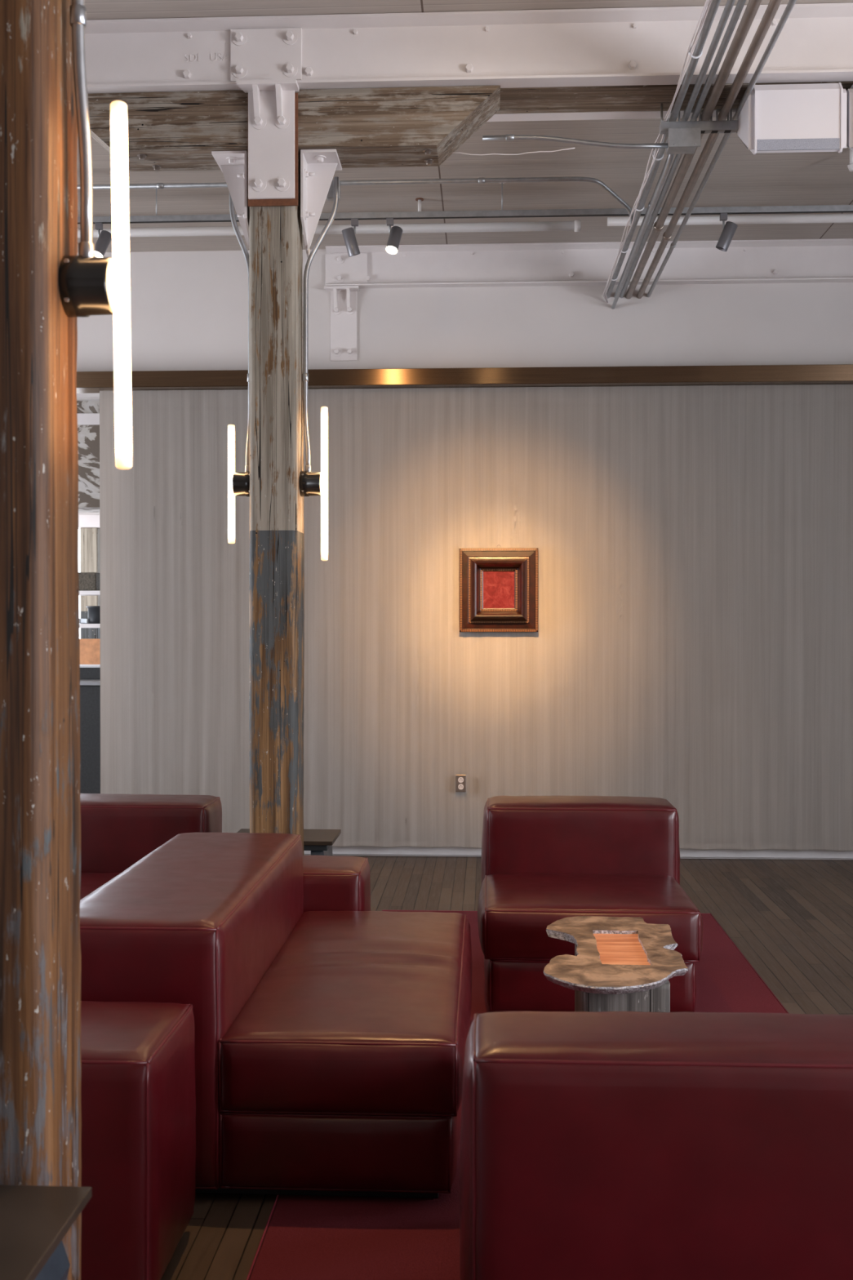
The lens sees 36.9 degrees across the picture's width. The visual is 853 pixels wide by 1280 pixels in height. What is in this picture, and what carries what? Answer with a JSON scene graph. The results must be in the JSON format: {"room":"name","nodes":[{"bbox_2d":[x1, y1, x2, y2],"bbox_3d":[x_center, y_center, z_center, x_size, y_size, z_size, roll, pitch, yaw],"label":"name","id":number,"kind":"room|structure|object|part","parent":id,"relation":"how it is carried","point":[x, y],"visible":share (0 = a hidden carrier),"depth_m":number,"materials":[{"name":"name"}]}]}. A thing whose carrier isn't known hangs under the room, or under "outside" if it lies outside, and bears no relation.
{"room":"lounge","nodes":[
{"label":"lounge","id":0,"kind":"room"},
{"bbox_2d":[76,400,99,512],"bbox_3d":[-3.046,-1.790,11.788,9.200,1.180,0.500,0,1,3],"label":"mural","id":1,"kind":"object","parent":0,"point":[88,436],"depth_m":11.54,"materials":[{"name":"paint"}]},
{"bbox_2d":[76,413,99,425],"bbox_3d":[-3.059,-1.988,11.516,9.200,0.100,0.040,0,1,3],"label":"trim","id":2,"kind":"structure","parent":1,"relation":"attached to","point":[83,419],"depth_m":11.49,"materials":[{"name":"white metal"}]},
{"bbox_2d":[76,397,99,400],"bbox_3d":[-3.060,-2.317,11.492,9.200,0.320,0.120,0,1,3],"label":"trim","id":3,"kind":"structure","parent":1,"relation":"attached to","point":[77,398],"depth_m":11.46,"materials":[{"name":"white paint"}]},
{"bbox_2d":[78,512,99,514],"bbox_3d":[-2.855,-0.665,15.846,9.200,4.080,0.200,0,1,3],"label":"wall","id":4,"kind":"structure","parent":0,"point":[78,513],"depth_m":15.80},
{"bbox_2d":[76,248,852,859],"bbox_3d":[0.009,-0.586,8.663,11.600,4.080,0.160,0,1,3],"label":"wall","id":5,"kind":"structure","parent":0,"point":[188,310],"depth_m":8.55,"materials":[{"name":"white paint"}]},
{"bbox_2d":[324,285,359,360],"bbox_3d":[-0.565,-2.116,8.555,0.231,0.482,0.085,0,1,3],"label":"wall bracket","id":6,"kind":"object","parent":5,"relation":"attached to","point":[343,298],"visible":1,"depth_m":8.58,"materials":[{"name":"white metal"}]},
{"bbox_3d":[-0.555,-2.116,8.590,0.178,0.482,0.014,0,1,3],"label":"plate","id":7,"kind":"part","parent":6,"relation":"part of","materials":[{"name":"white metal"}]},
{"bbox_2d":[76,364,852,393],"bbox_3d":[0.050,-1.722,8.449,11.100,0.107,0.200,0,1,3],"label":"header","id":8,"kind":"object","parent":5,"relation":"attached to","point":[87,382],"visible":0.83,"depth_m":8.33,"materials":[{"name":"gold metal"}]},
{"bbox_2d":[99,384,852,851],"bbox_3d":[1.552,-0.141,8.398,7.492,3.048,0.024,0,1,3],"label":"wall panel","id":9,"kind":"object","parent":5,"relation":"hanging from","point":[691,648],"visible":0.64,"depth_m":8.44,"materials":[{"name":"grey fabric"}]},
{"bbox_2d":[455,774,466,791],"bbox_3d":[0.227,0.945,8.427,0.071,0.114,0.012,0,1,3],"label":"wall outlet","id":10,"kind":"object","parent":9,"relation":"attached to","point":[460,780],"visible":1,"depth_m":8.42,"materials":[{"name":"metal"}]},
{"bbox_2d":[457,783,463,789],"bbox_3d":[0.227,0.967,8.424,0.037,0.037,0.004,0,1,3],"label":"receptacle","id":11,"kind":"object","parent":10,"relation":"attached to","point":[460,786],"depth_m":8.42,"materials":[{"name":"white plastic"}]},
{"bbox_2d":[457,777,463,782],"bbox_3d":[0.227,0.922,8.423,0.037,0.037,0.004,0,1,3],"label":"receptacle","id":12,"kind":"object","parent":10,"relation":"attached to","point":[460,780],"depth_m":8.42,"materials":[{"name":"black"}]},
{"bbox_2d":[459,544,537,631],"bbox_3d":[0.473,-0.339,8.357,0.516,0.574,0.117,0,1,3],"label":"framed picture","id":13,"kind":"object","parent":9,"relation":"attached to","point":[499,586],"visible":1,"depth_m":8.38,"materials":[{"name":"brown wood"}]},
{"bbox_3d":[0.474,-0.328,8.379,0.242,0.278,0.004,0,1,3],"label":"ripple moulding","id":14,"kind":"part","parent":13,"relation":"part of","materials":[{"name":"brown"}]},
{"bbox_3d":[0.474,-0.328,8.381,0.396,0.432,0.004,0,1,3],"label":"ripple moulding","id":15,"kind":"part","parent":13,"relation":"part of","materials":[{"name":"brown wood"}]},
{"bbox_3d":[0.474,-0.328,8.390,0.206,0.242,0.008,0,1,3],"label":"painted panel","id":16,"kind":"part","parent":13,"relation":"part of","materials":[{"name":"red paint"}]},
{"bbox_2d":[303,846,852,858],"bbox_3d":[1.703,1.365,8.512,7.800,0.158,0.025,0,1,3],"label":"baseboard","id":17,"kind":"structure","parent":5,"relation":"attached to","point":[353,850],"depth_m":8.50,"materials":[{"name":"wood"}]},
{"bbox_2d":[325,238,852,288],"bbox_3d":[2.456,-2.490,8.411,6.270,0.263,0.092,0,1,3],"label":"ceiling beam","id":18,"kind":"structure","parent":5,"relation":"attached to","point":[778,260],"depth_m":8.49,"materials":[{"name":"white metal"}]},
{"bbox_3d":[-0.535,-2.482,8.560,0.280,0.205,0.016,0,1,3],"label":"splice plate","id":19,"kind":"part","parent":18,"relation":"part of","materials":[{"name":"white metal"}]},
{"bbox_2d":[611,154,674,309],"bbox_3d":[1.173,-2.212,7.077,0.027,0.055,2.859,0,1,3],"label":"conduit","id":20,"kind":"object","parent":5,"relation":"attached to","point":[670,157],"visible":0.84,"depth_m":6.73,"materials":[{"name":"metal"}]},
{"bbox_2d":[76,0,852,253],"bbox_3d":[-1.097,-2.661,6.430,13.600,0.120,21.200,0,1,3],"label":"ceiling","id":21,"kind":"structure","parent":0,"point":[740,177],"depth_m":7.19,"materials":[{"name":"white paint"}]},
{"bbox_2d":[77,219,581,237],"bbox_3d":[-2.153,-2.482,7.803,6.160,0.067,0.069,0,1,3],"label":"rail","id":22,"kind":"object","parent":21,"relation":"attached to","point":[575,225],"visible":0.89,"depth_m":7.69,"materials":[{"name":"white metal"}]},
{"bbox_2d":[76,176,635,229],"bbox_3d":[-2.045,-2.409,7.200,6.432,0.224,0.276,0,1,3],"label":"conduit","id":23,"kind":"object","parent":21,"relation":"attached to","point":[482,180],"visible":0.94,"depth_m":6.98,"materials":[{"name":"metal"}]},
{"bbox_2d":[415,197,423,211],"bbox_3d":[-0.041,-2.569,7.582,0.048,0.090,0.048,0,1,3],"label":"sprinkler","id":24,"kind":"object","parent":21,"relation":"attached to","point":[420,200],"visible":0.85,"depth_m":7.57,"materials":[{"name":"white metal"}]},
{"bbox_2d":[77,177,852,224],"bbox_3d":[0.045,-2.506,7.279,10.600,0.210,0.090,0,1,3],"label":"pipe","id":25,"kind":"object","parent":21,"relation":"hanging from","point":[501,213],"visible":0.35,"depth_m":7.25,"materials":[{"name":"metal"}]},
{"bbox_2d":[94,222,111,257],"bbox_3d":[-1.872,-2.299,7.364,0.081,0.209,0.125,1,1,43],"label":"track spotlight","id":26,"kind":"object","parent":25,"relation":"hanging from","point":[104,237],"visible":0.89,"depth_m":7.34,"materials":[{"name":"grey metal"}]},
{"bbox_3d":[-1.554,-2.522,7.354,0.007,0.180,0.006,0,1,3],"label":"hanger rod","id":27,"kind":"part","parent":25,"relation":"part of","materials":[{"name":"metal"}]},
{"bbox_2d":[342,218,359,257],"bbox_3d":[-0.431,-2.298,7.310,0.113,0.210,0.077,0,1,-31],"label":"track spotlight","id":28,"kind":"object","parent":25,"relation":"hanging from","point":[348,234],"visible":1,"depth_m":7.29,"materials":[{"name":"grey metal"}]},
{"bbox_2d":[386,217,402,254],"bbox_3d":[-0.183,-2.298,7.277,0.093,0.208,0.123,0,1,3],"label":"track spotlight","id":29,"kind":"object","parent":25,"relation":"hanging from","point":[396,232],"visible":1,"depth_m":7.26,"materials":[{"name":"grey metal"}]},
{"bbox_3d":[0.045,-2.419,7.280,10.600,0.033,0.036,0,1,3],"label":"rail","id":30,"kind":"part","parent":25,"relation":"part of","materials":[{"name":"metal"}]},
{"bbox_3d":[0.429,-2.521,7.260,0.007,0.180,0.006,0,1,3],"label":"hanger rod","id":31,"kind":"part","parent":25,"relation":"part of","materials":[{"name":"metal"}]},
{"bbox_2d":[715,213,737,251],"bbox_3d":[1.692,-2.297,7.207,0.121,0.209,0.068,0,1,17],"label":"track spotlight","id":32,"kind":"object","parent":25,"relation":"hanging from","point":[730,228],"visible":1,"depth_m":7.18,"materials":[{"name":"grey metal"}]},
{"bbox_2d":[496,80,852,113],"bbox_3d":[-0.139,-2.451,5.516,11.200,0.280,0.260,0,1,3],"label":"timber beam","id":33,"kind":"structure","parent":21,"relation":"attached to","point":[642,97],"depth_m":5.45,"materials":[{"name":"brown wood"}]},
{"bbox_2d":[84,2,852,93],"bbox_3d":[-0.148,-2.448,5.325,11.180,0.278,0.092,0,1,3],"label":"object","id":34,"kind":"structure","parent":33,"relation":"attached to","point":[633,46],"depth_m":5.32,"materials":[{"name":"white metal"}]},
{"bbox_3d":[-0.672,-2.449,5.357,0.300,0.216,0.017,0,1,3],"label":"splice plate","id":35,"kind":"part","parent":34,"relation":"part of","materials":[{"name":"white metal"}]},
{"bbox_2d":[487,109,735,121],"bbox_3d":[-0.131,-2.452,5.686,11.180,0.278,0.080,0,1,3],"label":"channel","id":36,"kind":"object","parent":33,"relation":"attached to","point":[626,114],"visible":0.02,"depth_m":5.65,"materials":[{"name":"white metal"}]},
{"bbox_2d":[659,103,738,133],"bbox_3d":[1.202,-2.248,5.505,0.390,0.126,0.040,0,1,3],"label":"hanger","id":37,"kind":"object","parent":33,"relation":"attached to","point":[731,126],"visible":0.66,"depth_m":5.49,"materials":[{"name":"metal"}]},
{"bbox_3d":[1.014,-2.251,5.514,0.009,0.120,0.009,0,1,-20],"label":"threaded rod","id":38,"kind":"part","parent":37,"relation":"part of","materials":[{"name":"metal"}]},
{"bbox_2d":[606,0,720,298],"bbox_3d":[0.912,-2.217,2.274,0.037,0.036,12.478,0,1,3],"label":"conduit","id":39,"kind":"object","parent":37,"relation":"attached to","point":[714,5],"visible":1,"depth_m":5.43,"materials":[{"name":"metal"}]},
{"bbox_2d":[602,0,711,302],"bbox_3d":[1.039,-2.241,5.221,0.064,0.072,6.577,0,1,3],"label":"cable","id":40,"kind":"object","parent":39,"relation":"attached to","point":[701,17],"visible":0.88,"depth_m":5.72,"materials":[{"name":"white plastic"}]},
{"bbox_2d":[613,0,735,297],"bbox_3d":[0.964,-2.217,2.272,0.033,0.032,12.478,0,1,3],"label":"conduit","id":41,"kind":"object","parent":37,"relation":"attached to","point":[730,3],"visible":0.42,"depth_m":5.07,"materials":[{"name":"metal"}]},
{"bbox_2d":[619,0,746,297],"bbox_3d":[1.002,-2.217,2.270,0.033,0.032,12.478,0,1,3],"label":"conduit","id":42,"kind":"object","parent":37,"relation":"attached to","point":[740,6],"visible":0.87,"depth_m":5.41,"materials":[{"name":"metal"}]},
{"bbox_2d":[666,127,701,154],"bbox_3d":[1.107,-2.151,5.533,0.138,0.080,0.135,0,1,3],"label":"junction box","id":43,"kind":"object","parent":37,"relation":"attached to","point":[679,140],"visible":1,"depth_m":5.47,"materials":[{"name":"metal"}]},
{"bbox_2d":[482,133,667,148],"bbox_3d":[0.647,-2.176,5.583,0.804,0.078,0.028,0,1,5],"label":"conduit","id":44,"kind":"object","parent":43,"relation":"attached to","point":[510,136],"visible":1,"depth_m":5.58,"materials":[{"name":"metal"}]},
{"bbox_2d":[625,0,762,298],"bbox_3d":[1.049,-2.217,2.268,0.054,0.052,12.478,0,1,3],"label":"conduit","id":45,"kind":"object","parent":37,"relation":"on","point":[752,8],"visible":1,"depth_m":5.41,"materials":[{"name":"grey metal"}]},
{"bbox_2d":[636,0,782,298],"bbox_3d":[1.121,-2.217,2.264,0.049,0.047,12.478,0,1,3],"label":"conduit","id":46,"kind":"object","parent":37,"relation":"on","point":[773,6],"visible":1,"depth_m":5.65,"materials":[{"name":"grey metal"}]},
{"bbox_2d":[646,0,796,297],"bbox_3d":[1.180,-2.217,2.261,0.029,0.029,12.478,0,1,3],"label":"conduit","id":47,"kind":"object","parent":37,"relation":"attached to","point":[791,3],"visible":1,"depth_m":5.69,"materials":[{"name":"metal"}]},
{"bbox_2d":[737,82,847,154],"bbox_3d":[1.531,-2.156,5.373,0.400,0.308,0.278,0,1,3],"label":"air duct","id":48,"kind":"object","parent":33,"relation":"attached to","point":[776,117],"visible":0.98,"depth_m":5.24,"materials":[{"name":"white metal"}]},
{"bbox_2d":[757,137,839,151],"bbox_3d":[1.525,-2.031,5.242,0.332,0.044,0.007,0,1,3],"label":"grille","id":49,"kind":"object","parent":48,"relation":"attached to","point":[763,144],"depth_m":5.24,"materials":[{"name":"grey metal"}]},
{"bbox_2d":[846,84,852,151],"bbox_3d":[1.941,-2.155,5.354,0.400,0.308,0.278,0,1,3],"label":"speaker","id":50,"kind":"object","parent":33,"relation":"attached to","point":[850,91],"visible":0.36,"depth_m":5.25},
{"bbox_2d":[847,148,852,171],"bbox_3d":[2.253,-2.545,6.774,0.044,0.120,0.044,0,1,3],"label":"sprinkler","id":51,"kind":"object","parent":21,"relation":"attached to","point":[850,166],"visible":0.87,"depth_m":6.76,"materials":[{"name":"white metal"}]},
{"bbox_2d":[160,855,852,1279],"bbox_3d":[-1.192,1.527,6.581,13.400,0.100,21.000,0,1,3],"label":"floor","id":52,"kind":"structure","parent":0,"point":[792,920],"depth_m":6.71,"materials":[{"name":"brown wood"}]},
{"bbox_2d":[0,0,81,1279],"bbox_3d":[-0.770,-0.516,2.340,0.222,4.080,0.222,0,1,3],"label":"timber post","id":53,"kind":"object","parent":52,"relation":"on","point":[41,1067],"visible":0.91,"depth_m":2.25,"materials":[{"name":"brown wood"}]},
{"bbox_2d":[69,0,94,257],"bbox_3d":[-0.630,-1.624,2.332,0.030,1.863,0.047,1,1,41],"label":"conduit","id":54,"kind":"object","parent":53,"relation":"attached to","point":[77,11],"visible":0.93,"depth_m":2.33,"materials":[{"name":"silver metal"}]},
{"bbox_2d":[57,100,132,469],"bbox_3d":[-0.606,-0.651,2.354,0.127,0.672,0.110,0,1,3],"label":"wall lamp","id":55,"kind":"object","parent":53,"relation":"attached to","point":[88,286],"visible":0.99,"depth_m":2.34,"materials":[{"name":"white glass"}]},
{"bbox_2d":[0,1185,91,1279],"bbox_3d":[-0.821,1.227,1.893,0.482,0.596,0.578,0,1,3],"label":"side table","id":56,"kind":"object","parent":52,"relation":"on","point":[34,1220],"visible":1,"depth_m":2.05,"materials":[{"name":"wood"}]},
{"bbox_3d":[-0.640,1.250,1.887,0.084,0.551,0.535,0,1,3],"label":"leg","id":57,"kind":"part","parent":56,"relation":"part of","materials":[{"name":"metal"}]},
{"bbox_2d":[78,514,99,639],"bbox_3d":[-3.579,0.028,13.785,0.650,2.740,0.280,0,1,3],"label":"shelving unit","id":58,"kind":"object","parent":52,"relation":"on","point":[88,524],"visible":0.21,"depth_m":13.68,"materials":[{"name":"white wood"}]},
{"bbox_2d":[79,591,99,627],"bbox_3d":[-3.622,-1.371,12.320,2.000,2.570,0.300,0,1,3],"label":"shelf","id":59,"kind":"object","parent":58,"relation":"attached to","point":[81,593],"visible":0.02,"depth_m":12.16,"materials":[{"name":"white metal"}]},
{"bbox_2d":[79,618,86,623],"bbox_3d":[-3.372,-0.182,12.322,0.140,0.048,0.200,0,1,3],"label":"cooler box","id":60,"kind":"object","parent":59,"relation":"on","point":[81,620],"visible":0.49,"depth_m":12.29,"materials":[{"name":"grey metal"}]},
{"bbox_2d":[78,572,99,591],"bbox_3d":[-3.292,-0.560,12.314,0.300,0.173,0.260,0,1,3],"label":"crate","id":61,"kind":"object","parent":59,"relation":"on","point":[88,581],"visible":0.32,"depth_m":12.18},
{"bbox_2d":[86,605,99,623],"bbox_3d":[-3.183,-0.242,12.312,0.180,0.168,0.180,0,1,3],"label":"pot","id":62,"kind":"object","parent":59,"relation":"on","point":[93,611],"visible":0.63,"depth_m":12.24,"materials":[{"name":"grey"}]},
{"bbox_2d":[79,639,99,664],"bbox_3d":[-3.360,0.698,12.811,0.480,1.420,0.060,0,1,3],"label":"board","id":63,"kind":"object","parent":52,"relation":"on","point":[89,649],"visible":0.04,"depth_m":12.78,"materials":[{"name":"brown wood"}]},
{"bbox_2d":[80,667,100,793],"bbox_3d":[-3.421,0.832,10.233,3.440,1.210,0.660,0,1,3],"label":"counter","id":64,"kind":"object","parent":52,"relation":"on","point":[90,677],"depth_m":9.89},
{"bbox_2d":[80,679,100,685],"bbox_3d":[-3.421,0.334,10.227,3.440,0.025,0.660,0,1,3],"label":"countertop","id":65,"kind":"structure","parent":64,"relation":"on","point":[82,682],"depth_m":9.88,"materials":[{"name":"grey metal"}]},
{"bbox_2d":[80,1000,195,1279],"bbox_3d":[-0.959,1.210,3.077,0.750,0.596,0.484,0,1,3],"label":"armchair","id":66,"kind":"object","parent":52,"relation":"on","point":[138,1095],"visible":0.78,"depth_m":2.85,"materials":[{"name":"red leather"}]},
{"bbox_2d":[80,793,222,899],"bbox_3d":[-1.785,1.101,5.574,1.625,0.758,1.078,0,1,3],"label":"armchair","id":67,"kind":"object","parent":52,"relation":"on","point":[117,831],"visible":0.16,"depth_m":5.70,"materials":[{"name":"red leather"}]},
{"bbox_3d":[-1.789,1.145,5.394,1.608,0.240,0.714,0,1,3],"label":"seat","id":68,"kind":"part","parent":67,"relation":"part of","materials":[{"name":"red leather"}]},
{"bbox_2d":[248,156,304,855],"bbox_3d":[-0.644,-0.281,5.499,0.212,3.540,0.228,0,1,3],"label":"timber post","id":69,"kind":"object","parent":52,"relation":"on","point":[276,322],"visible":0.83,"depth_m":5.39,"materials":[{"name":"brown wood"}]},
{"bbox_2d":[211,150,249,248],"bbox_3d":[-0.827,-1.863,5.505,0.150,0.403,0.220,0,1,3],"label":"bracket","id":70,"kind":"object","parent":69,"relation":"attached to","point":[233,165],"visible":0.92,"depth_m":5.52,"materials":[{"name":"white metal"}]},
{"bbox_3d":[-0.827,-2.058,5.503,0.150,0.012,0.220,0,1,3],"label":"plate","id":71,"kind":"part","parent":70,"relation":"part of","materials":[{"name":"white metal"}]},
{"bbox_3d":[-0.758,-1.856,5.492,0.010,0.391,0.200,0,1,3],"label":"wall plate","id":72,"kind":"part","parent":70,"relation":"part of","materials":[{"name":"white metal"}]},
{"bbox_2d":[227,424,249,543],"bbox_3d":[-0.794,-0.671,5.506,0.123,0.512,0.110,0,1,3],"label":"wall lamp","id":73,"kind":"object","parent":69,"relation":"attached to","point":[238,482],"visible":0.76,"depth_m":5.50,"materials":[{"name":"white"}]},
{"bbox_2d":[229,193,249,471],"bbox_3d":[-0.800,-1.359,5.552,0.048,1.286,0.149,-1,1,-40],"label":"conduit","id":74,"kind":"object","parent":69,"relation":"attached to","point":[234,224],"visible":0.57,"depth_m":5.52,"materials":[{"name":"metal"}]},
{"bbox_2d":[235,79,298,206],"bbox_3d":[-0.658,-2.063,5.316,0.248,0.488,0.097,0,1,3],"label":"bracket","id":75,"kind":"object","parent":69,"relation":"attached to","point":[272,104],"visible":1,"depth_m":5.34,"materials":[{"name":"white metal"}]},
{"bbox_3d":[-0.648,-2.076,5.345,0.195,0.462,0.014,0,1,3],"label":"plate","id":76,"kind":"part","parent":75,"relation":"part of","materials":[{"name":"white metal"}]},
{"bbox_2d":[87,85,500,171],"bbox_3d":[-0.633,-2.179,5.488,1.895,0.260,0.254,0,1,3],"label":"wooden beam","id":77,"kind":"structure","parent":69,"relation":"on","point":[419,126],"depth_m":5.37,"materials":[{"name":"wood"}]},
{"bbox_2d":[452,147,574,155],"bbox_3d":[0.369,-2.120,5.556,0.550,0.028,0.005,0,1,3],"label":"loose wire","id":78,"kind":"object","parent":77,"relation":"attached to","point":[570,148],"visible":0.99,"depth_m":5.55,"materials":[{"name":"white"}]},
{"bbox_2d":[298,406,328,560],"bbox_3d":[-0.484,-0.671,5.492,0.123,0.660,0.110,0,1,3],"label":"wall lamp","id":79,"kind":"object","parent":69,"relation":"attached to","point":[310,483],"visible":1,"depth_m":5.47,"materials":[{"name":"white"}]},
{"bbox_2d":[302,176,338,471],"bbox_3d":[-0.461,-1.363,5.539,0.167,1.296,0.055,0,1,-37],"label":"conduit","id":80,"kind":"object","parent":69,"relation":"attached to","point":[305,375],"visible":1,"depth_m":5.50,"materials":[{"name":"silver metal"}]},
{"bbox_2d":[327,179,340,200],"bbox_3d":[-0.407,-1.972,5.612,0.055,0.080,0.045,0,1,3],"label":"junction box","id":81,"kind":"object","parent":80,"relation":"attached to","point":[331,193],"visible":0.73,"depth_m":5.59,"materials":[{"name":"metal"}]},
{"bbox_2d":[300,149,342,259],"bbox_3d":[-0.450,-1.862,5.487,0.150,0.403,0.220,0,1,3],"label":"bracket","id":82,"kind":"object","parent":69,"relation":"attached to","point":[318,167],"visible":1,"depth_m":5.50,"materials":[{"name":"white metal"}]},
{"bbox_3d":[-0.520,-1.856,5.481,0.010,0.391,0.200,0,1,3],"label":"wall plate","id":83,"kind":"part","parent":82,"relation":"part of","materials":[{"name":"white metal"}]},
{"bbox_3d":[-0.450,-2.058,5.485,0.150,0.012,0.220,0,1,3],"label":"plate","id":84,"kind":"part","parent":82,"relation":"part of","materials":[{"name":"white metal"}]},
{"bbox_2d":[236,828,341,856],"bbox_3d":[-0.642,1.184,5.818,0.470,0.596,0.335,0,1,3],"label":"side table","id":85,"kind":"object","parent":52,"relation":"on","point":[319,842],"visible":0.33,"depth_m":5.73,"materials":[{"name":"wood"}]},
{"bbox_3d":[-0.469,1.206,5.810,0.082,0.551,0.290,0,1,3],"label":"leg","id":86,"kind":"part","parent":85,"relation":"part of","materials":[{"name":"metal"}]},
{"bbox_2d":[302,855,370,911],"bbox_3d":[-0.591,1.187,5.192,0.719,0.596,0.390,0,1,3],"label":"armchair","id":87,"kind":"object","parent":52,"relation":"on","point":[330,883],"visible":0.2,"depth_m":5.00,"materials":[{"name":"red leather"}]},
{"bbox_2d":[245,910,788,1279],"bbox_3d":[0.495,1.505,3.754,1.773,0.007,6.313,0,1,3],"label":"area rug","id":88,"kind":"object","parent":52,"relation":"on","point":[307,1237],"visible":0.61,"depth_m":3.31,"materials":[{"name":"red carpet"}]},
{"bbox_2d":[80,832,471,1198],"bbox_3d":[-0.438,1.119,4.182,1.174,0.754,1.599,0,1,3],"label":"sofa","id":89,"kind":"object","parent":88,"relation":"on","point":[330,1046],"visible":0.88,"depth_m":3.42,"materials":[{"name":"red leather"}]},
{"bbox_3d":[-0.762,1.112,4.198,0.521,0.742,1.577,0,1,3],"label":"backrest","id":90,"kind":"part","parent":89,"relation":"part of","materials":[{"name":"red leather"}]},
{"bbox_3d":[-0.201,1.155,4.172,0.696,0.260,1.596,0,1,3],"label":"seat","id":91,"kind":"part","parent":89,"relation":"part of","materials":[{"name":"red leather"}]},
{"bbox_2d":[477,795,702,1012],"bbox_3d":[0.671,1.102,5.482,0.918,0.759,1.111,0,1,3],"label":"lounge chair","id":92,"kind":"object","parent":88,"relation":"on","point":[546,860],"visible":0.72,"depth_m":5.41,"materials":[{"name":"red leather"}]},
{"bbox_3d":[0.697,1.095,5.836,0.893,0.753,0.382,0,1,3],"label":"backrest","id":93,"kind":"part","parent":92,"relation":"part of","materials":[{"name":"red leather"}]},
{"bbox_3d":[0.660,1.146,5.320,0.895,0.254,0.765,0,1,3],"label":"seat","id":94,"kind":"part","parent":92,"relation":"part of","materials":[{"name":"red leather"}]},
{"bbox_2d":[543,915,688,1012],"bbox_3d":[0.630,1.271,4.356,0.490,0.446,0.954,0,1,3],"label":"table","id":95,"kind":"object","parent":88,"relation":"on","point":[618,963],"visible":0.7,"depth_m":4.16,"materials":[{"name":"wood"}]},
{"bbox_2d":[459,1011,852,1279],"bbox_3d":[0.893,1.130,2.825,1.626,0.761,1.012,0,1,3],"label":"armchair","id":96,"kind":"object","parent":88,"relation":"on","point":[601,1145],"visible":1,"depth_m":2.35,"materials":[{"name":"red leather"}]},
{"bbox_3d":[-3.165,0.846,11.422,2.240,1.155,0.660,0,1,3],"label":"bench","id":97,"kind":"object","parent":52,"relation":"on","visible":0},
{"bbox_2d":[80,664,99,667],"bbox_3d":[-2.942,0.246,11.380,0.550,0.044,0.450,0,1,3],"label":"paper stack","id":98,"kind":"object","parent":97,"relation":"on","point":[81,665],"visible":0.03,"depth_m":11.20,"materials":[{"name":"white paper"}]},
{"bbox_3d":[5.402,-0.513,2.032,0.200,4.080,12.580,0,1,3],"label":"wall","id":99,"kind":"structure","parent":0,"visible":0},
{"bbox_2d":[607,213,852,226],"bbox_3d":[3.316,-2.502,7.545,4.470,0.065,0.067,0,1,3],"label":"track rail","id":100,"kind":"object","parent":99,"relation":"attached to","point":[847,217],"visible":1,"depth_m":7.59,"materials":[{"name":"white metal"}]}
]}

